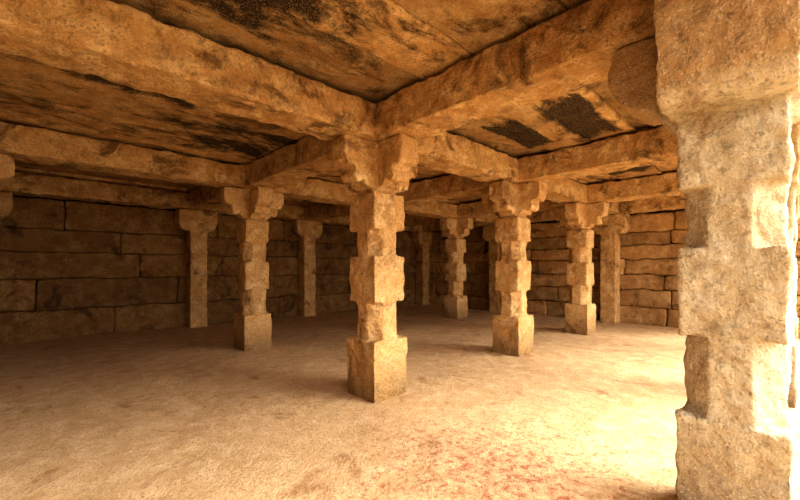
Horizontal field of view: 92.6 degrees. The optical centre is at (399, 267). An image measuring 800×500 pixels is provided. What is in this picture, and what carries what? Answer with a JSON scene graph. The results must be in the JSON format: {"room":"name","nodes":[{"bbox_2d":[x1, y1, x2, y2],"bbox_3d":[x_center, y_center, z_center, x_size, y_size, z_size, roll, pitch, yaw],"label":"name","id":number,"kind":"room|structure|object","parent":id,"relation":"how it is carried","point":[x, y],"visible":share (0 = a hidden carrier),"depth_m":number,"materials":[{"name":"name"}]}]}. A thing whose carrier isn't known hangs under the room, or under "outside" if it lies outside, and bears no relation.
{"room":"house of worship","nodes":[
{"label":"house of worship","id":0,"kind":"room"},
{"bbox_2d":[0,195,415,343],"bbox_3d":[-4.727,-0.143,9.769,15.122,3.186,0.455,0,0,-44],"label":"wall","id":1,"kind":"structure","parent":0,"point":[69,268],"depth_m":8.35,"materials":[{"name":"stone"}]},
{"bbox_2d":[0,304,799,499],"bbox_3d":[-0.650,1.400,5.680,15.330,0.039,11.480,0,0,-44],"label":"floor","id":2,"kind":"structure","parent":0,"point":[174,413],"depth_m":3.57,"materials":[{"name":"beige stone"}]},
{"bbox_2d":[0,191,13,219],"bbox_3d":[-7.378,0.030,6.688,0.869,2.796,0.411,0,0,-44],"label":"pilaster","id":3,"kind":"object","parent":2,"relation":"on","point":[6,198],"visible":1,"depth_m":6.79,"materials":[{"name":"stone"}]},
{"bbox_2d":[0,172,194,209],"bbox_3d":[-6.122,-1.550,7.896,3.544,0.420,0.507,0,0,-44],"label":"beam","id":4,"kind":"structure","parent":3,"relation":"on","point":[22,184],"depth_m":7.61,"materials":[{"name":"stone"}]},
{"bbox_2d":[0,154,14,180],"bbox_3d":[-5.140,0.029,4.343,0.940,2.810,0.933,0,0,1],"label":"capital","id":5,"kind":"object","parent":2,"relation":"on","point":[7,164],"depth_m":4.58,"materials":[{"name":"stone"}]},
{"bbox_2d":[175,209,217,327],"bbox_3d":[-4.851,0.031,9.113,0.855,2.800,0.408,0,0,-44],"label":"pilaster","id":6,"kind":"object","parent":2,"relation":"on","point":[196,224],"visible":0.98,"depth_m":8.97,"materials":[{"name":"stone"}]},
{"bbox_2d":[218,186,283,350],"bbox_3d":[-2.611,0.030,6.775,0.938,2.810,0.930,0,0,1],"label":"stone pillar","id":7,"kind":"structure","parent":2,"relation":"on","point":[252,326],"depth_m":6.56,"materials":[{"name":"stone"}]},
{"bbox_2d":[0,121,250,188],"bbox_3d":[-3.875,-1.549,5.559,3.526,0.416,0.501,0,0,-44],"label":"beam","id":8,"kind":"structure","parent":7,"relation":"on","point":[37,145],"depth_m":5.23,"materials":[{"name":"stone"}]},
{"bbox_2d":[189,186,223,210],"bbox_3d":[-3.733,-1.554,7.945,0.522,0.411,2.816,0,0,-44],"label":"beam","id":9,"kind":"structure","parent":7,"relation":"on","point":[205,198],"depth_m":8.18,"materials":[{"name":"stone"}]},
{"bbox_2d":[273,178,357,205],"bbox_3d":[-1.546,-1.548,7.784,2.977,0.415,0.506,0,0,-44],"label":"beam","id":10,"kind":"structure","parent":7,"relation":"on","point":[314,190],"depth_m":7.49,"materials":[{"name":"stone"}]},
{"bbox_2d":[291,220,322,316],"bbox_3d":[-2.716,0.029,11.152,0.867,2.797,0.405,0,0,-44],"label":"pilaster","id":11,"kind":"object","parent":2,"relation":"on","point":[307,232],"visible":0.99,"depth_m":11.01,"materials":[{"name":"stone"}]},
{"bbox_2d":[201,204,306,220],"bbox_3d":[-3.783,-1.552,10.130,2.988,0.415,0.509,0,0,-44],"label":"beam","id":12,"kind":"structure","parent":11,"relation":"on","point":[289,213],"depth_m":10.51,"materials":[{"name":"stone"}]},
{"bbox_2d":[331,133,418,403],"bbox_3d":[-0.261,0.031,4.309,0.935,2.812,0.943,0,0,1],"label":"stone pillar","id":13,"kind":"structure","parent":2,"relation":"on","point":[376,171],"depth_m":4.10,"materials":[{"name":"stone"}]},
{"bbox_2d":[245,134,339,188],"bbox_3d":[-1.433,-1.551,5.542,0.497,0.418,2.975,0,0,-44],"label":"beam","id":14,"kind":"structure","parent":13,"relation":"on","point":[310,156],"depth_m":5.42,"materials":[{"name":"stone"}]},
{"bbox_2d":[417,131,523,183],"bbox_3d":[0.810,-1.546,5.331,2.989,0.414,0.504,0,0,-44],"label":"beam","id":15,"kind":"structure","parent":13,"relation":"on","point":[458,155],"depth_m":5.20,"materials":[{"name":"stone"}]},
{"bbox_2d":[412,231,431,304],"bbox_3d":[0.853,0.032,14.482,0.861,2.802,0.413,0,0,-44],"label":"pilaster","id":16,"kind":"object","parent":2,"relation":"on","point":[422,240],"visible":0.98,"depth_m":14.33,"materials":[{"name":"stone"}]},
{"bbox_2d":[404,224,425,231],"bbox_3d":[0.159,-1.551,13.901,2.339,0.406,0.493,0,0,-44],"label":"beam","id":17,"kind":"structure","parent":16,"relation":"on","point":[413,228],"depth_m":13.95,"materials":[{"name":"stone"}]},
{"bbox_2d":[438,218,473,318],"bbox_3d":[1.567,0.031,10.769,0.942,2.812,0.933,0,0,1],"label":"stone pillar","id":18,"kind":"structure","parent":2,"relation":"on","point":[455,302],"depth_m":10.56,"materials":[{"name":"stone"}]},
{"bbox_2d":[404,214,441,225],"bbox_3d":[0.446,-1.552,11.932,0.501,0.408,2.811,0,0,-44],"label":"beam","id":19,"kind":"structure","parent":18,"relation":"on","point":[411,220],"depth_m":11.60,"materials":[{"name":"stone"}]},
{"bbox_2d":[403,201,460,218],"bbox_3d":[0.548,-1.552,9.789,2.847,0.406,0.500,0,0,-44],"label":"beam","id":20,"kind":"structure","parent":18,"relation":"on","point":[433,209],"depth_m":9.86,"materials":[{"name":"stone"}]},
{"bbox_2d":[473,216,498,225],"bbox_3d":[2.405,-1.549,11.568,2.348,0.417,0.490,0,0,-44],"label":"beam","id":21,"kind":"structure","parent":18,"relation":"on","point":[490,220],"depth_m":11.54,"materials":[{"name":"stone"}]},
{"bbox_2d":[482,225,499,312],"bbox_3d":[3.097,0.029,12.231,0.416,2.804,0.866,0,0,-44],"label":"pilaster","id":22,"kind":"object","parent":2,"relation":"on","point":[488,234],"visible":0.55,"depth_m":12.14,"materials":[{"name":"stone"}]},
{"bbox_2d":[422,222,488,231],"bbox_3d":[1.952,-1.553,13.378,0.500,0.416,2.819,0,0,-44],"label":"beam","id":23,"kind":"structure","parent":22,"relation":"on","point":[429,227],"depth_m":13.88,"materials":[{"name":"stone"}]},
{"bbox_2d":[482,180,546,356],"bbox_3d":[1.874,0.032,6.355,0.922,2.814,0.937,0,0,1],"label":"stone pillar","id":24,"kind":"structure","parent":2,"relation":"on","point":[512,328],"depth_m":6.14,"materials":[{"name":"stone"}]},
{"bbox_2d":[395,174,489,205],"bbox_3d":[0.703,-1.550,7.583,0.504,0.412,2.981,0,0,-44],"label":"beam","id":25,"kind":"structure","parent":24,"relation":"on","point":[451,186],"depth_m":7.24,"materials":[{"name":"stone"}]},
{"bbox_2d":[545,179,590,203],"bbox_3d":[2.893,-1.550,7.328,2.864,0.409,0.518,0,0,-44],"label":"beam","id":26,"kind":"structure","parent":24,"relation":"on","point":[566,191],"depth_m":7.45,"materials":[{"name":"stone"}]},
{"bbox_2d":[553,202,607,334],"bbox_3d":[3.912,0.031,8.307,0.945,2.813,0.932,0,0,2],"label":"stone pillar","id":27,"kind":"structure","parent":2,"relation":"on","point":[580,313],"depth_m":8.11,"materials":[{"name":"stone"}]},
{"bbox_2d":[457,199,563,218],"bbox_3d":[2.744,-1.551,9.533,0.503,0.414,2.972,0,0,-44],"label":"beam","id":28,"kind":"structure","parent":27,"relation":"on","point":[476,209],"depth_m":9.97,"materials":[{"name":"stone"}]},
{"bbox_2d":[607,202,620,214],"bbox_3d":[4.756,-1.552,9.112,2.341,0.410,0.508,0,0,-44],"label":"beam","id":29,"kind":"structure","parent":27,"relation":"on","point":[613,208],"depth_m":9.22,"materials":[{"name":"stone"}]},
{"bbox_2d":[591,213,630,323],"bbox_3d":[5.404,0.030,9.824,0.413,2.804,0.862,0,0,-44],"label":"pilaster","id":30,"kind":"object","parent":2,"relation":"on","point":[612,226],"visible":0.91,"depth_m":9.68,"materials":[{"name":"stone"}]},
{"bbox_2d":[526,210,554,222],"bbox_3d":[4.249,-1.549,10.978,0.503,0.413,2.983,0,0,-44],"label":"beam","id":31,"kind":"structure","parent":30,"relation":"on","point":[539,216],"depth_m":10.91,"materials":[{"name":"stone"}]},
{"bbox_2d":[608,0,799,499],"bbox_3d":[1.831,0.026,2.094,1.122,2.818,1.130,0,0,2],"label":"stone pillar","id":32,"kind":"structure","parent":2,"relation":"on","point":[722,77],"depth_m":1.92,"materials":[{"name":"stone"}]},
{"bbox_2d":[375,0,655,141],"bbox_3d":[0.794,-1.556,3.211,0.507,0.409,2.625,0,0,-44],"label":"beam","id":33,"kind":"structure","parent":32,"relation":"on","point":[571,50],"depth_m":2.86,"materials":[{"name":"stone"}]},
{"bbox_2d":[787,124,799,407],"bbox_3d":[3.973,0.028,4.144,1.117,2.814,1.120,0,0,2],"label":"stone pillar","id":34,"kind":"structure","parent":2,"relation":"on","point":[794,190],"depth_m":3.85,"materials":[{"name":"stone"}]},
{"bbox_2d":[519,125,677,181],"bbox_3d":[2.924,-1.550,5.255,0.513,0.411,2.620,0,0,-44],"label":"beam","id":35,"kind":"structure","parent":34,"relation":"on","point":[655,146],"depth_m":5.18,"materials":[{"name":"stone"}]},
{"bbox_2d":[793,194,799,358],"bbox_3d":[6.006,0.030,6.105,1.117,2.808,1.113,0,0,0],"label":"stone pillar","id":36,"kind":"structure","parent":2,"relation":"on","point":[797,202],"depth_m":5.81,"materials":[{"name":"stone"}]},
{"bbox_2d":[587,172,683,203],"bbox_3d":[4.972,-1.553,7.207,0.513,0.415,2.630,0,0,-44],"label":"beam","id":37,"kind":"structure","parent":36,"relation":"on","point":[664,185],"depth_m":7.38,"materials":[{"name":"stone"}]},
{"bbox_3d":[-0.676,0.031,13.107,0.865,2.808,0.405,0,0,-44],"label":"pilaster","id":38,"kind":"object","parent":2,"relation":"on","visible":0},
{"bbox_2d":[307,216,349,225],"bbox_3d":[-1.693,-1.551,12.131,2.866,0.417,0.503,0,0,-44],"label":"beam","id":39,"kind":"structure","parent":38,"relation":"on","point":[343,221],"depth_m":11.72,"materials":[{"name":"stone"}]},
{"bbox_3d":[-2.787,0.031,1.889,1.080,2.818,1.074,0,0,-44],"label":"stone pillar","id":40,"kind":"structure","parent":2,"relation":"on","visible":0},
{"bbox_2d":[0,0,381,141],"bbox_3d":[-1.525,-1.552,3.100,3.532,0.412,0.513,0,0,-44],"label":"beam","id":41,"kind":"structure","parent":40,"relation":"on","point":[123,44],"depth_m":2.76,"materials":[{"name":"stone"}]},
{"bbox_3d":[-0.474,0.032,8.807,1.072,2.807,1.080,0,0,-44],"label":"stone pillar","id":42,"kind":"structure","parent":2,"relation":"on","visible":0},
{"bbox_2d":[304,203,349,220],"bbox_3d":[-1.597,-1.548,9.979,0.506,0.405,2.814,0,0,-44],"label":"beam","id":43,"kind":"structure","parent":42,"relation":"on","point":[322,211],"depth_m":10.13,"materials":[{"name":"stone"}]},
{"bbox_2d":[0,0,799,206],"bbox_3d":[-0.969,-1.881,5.859,15.992,0.302,11.646,0,0,-44],"label":"ceiling","id":44,"kind":"structure","parent":0,"point":[371,50],"depth_m":3.67,"materials":[{"name":"stone"}]},
{"bbox_2d":[429,209,799,337],"bbox_3d":[4.694,-0.141,11.149,0.528,3.190,10.670,0,0,-44],"label":"wall","id":45,"kind":"structure","parent":0,"point":[649,248],"depth_m":10.19,"materials":[{"name":"stone"}]},
{"bbox_3d":[7.556,0.029,7.575,0.404,2.799,0.859,0,0,-44],"label":"pilaster","id":46,"kind":"object","parent":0,"visible":0},
{"bbox_2d":[620,195,685,213],"bbox_3d":[6.475,-1.550,8.654,0.506,0.404,2.614,0,0,-44],"label":"beam","id":47,"kind":"structure","parent":46,"relation":"on","point":[670,202],"depth_m":8.95,"materials":[{"name":"stone"}]}
]}

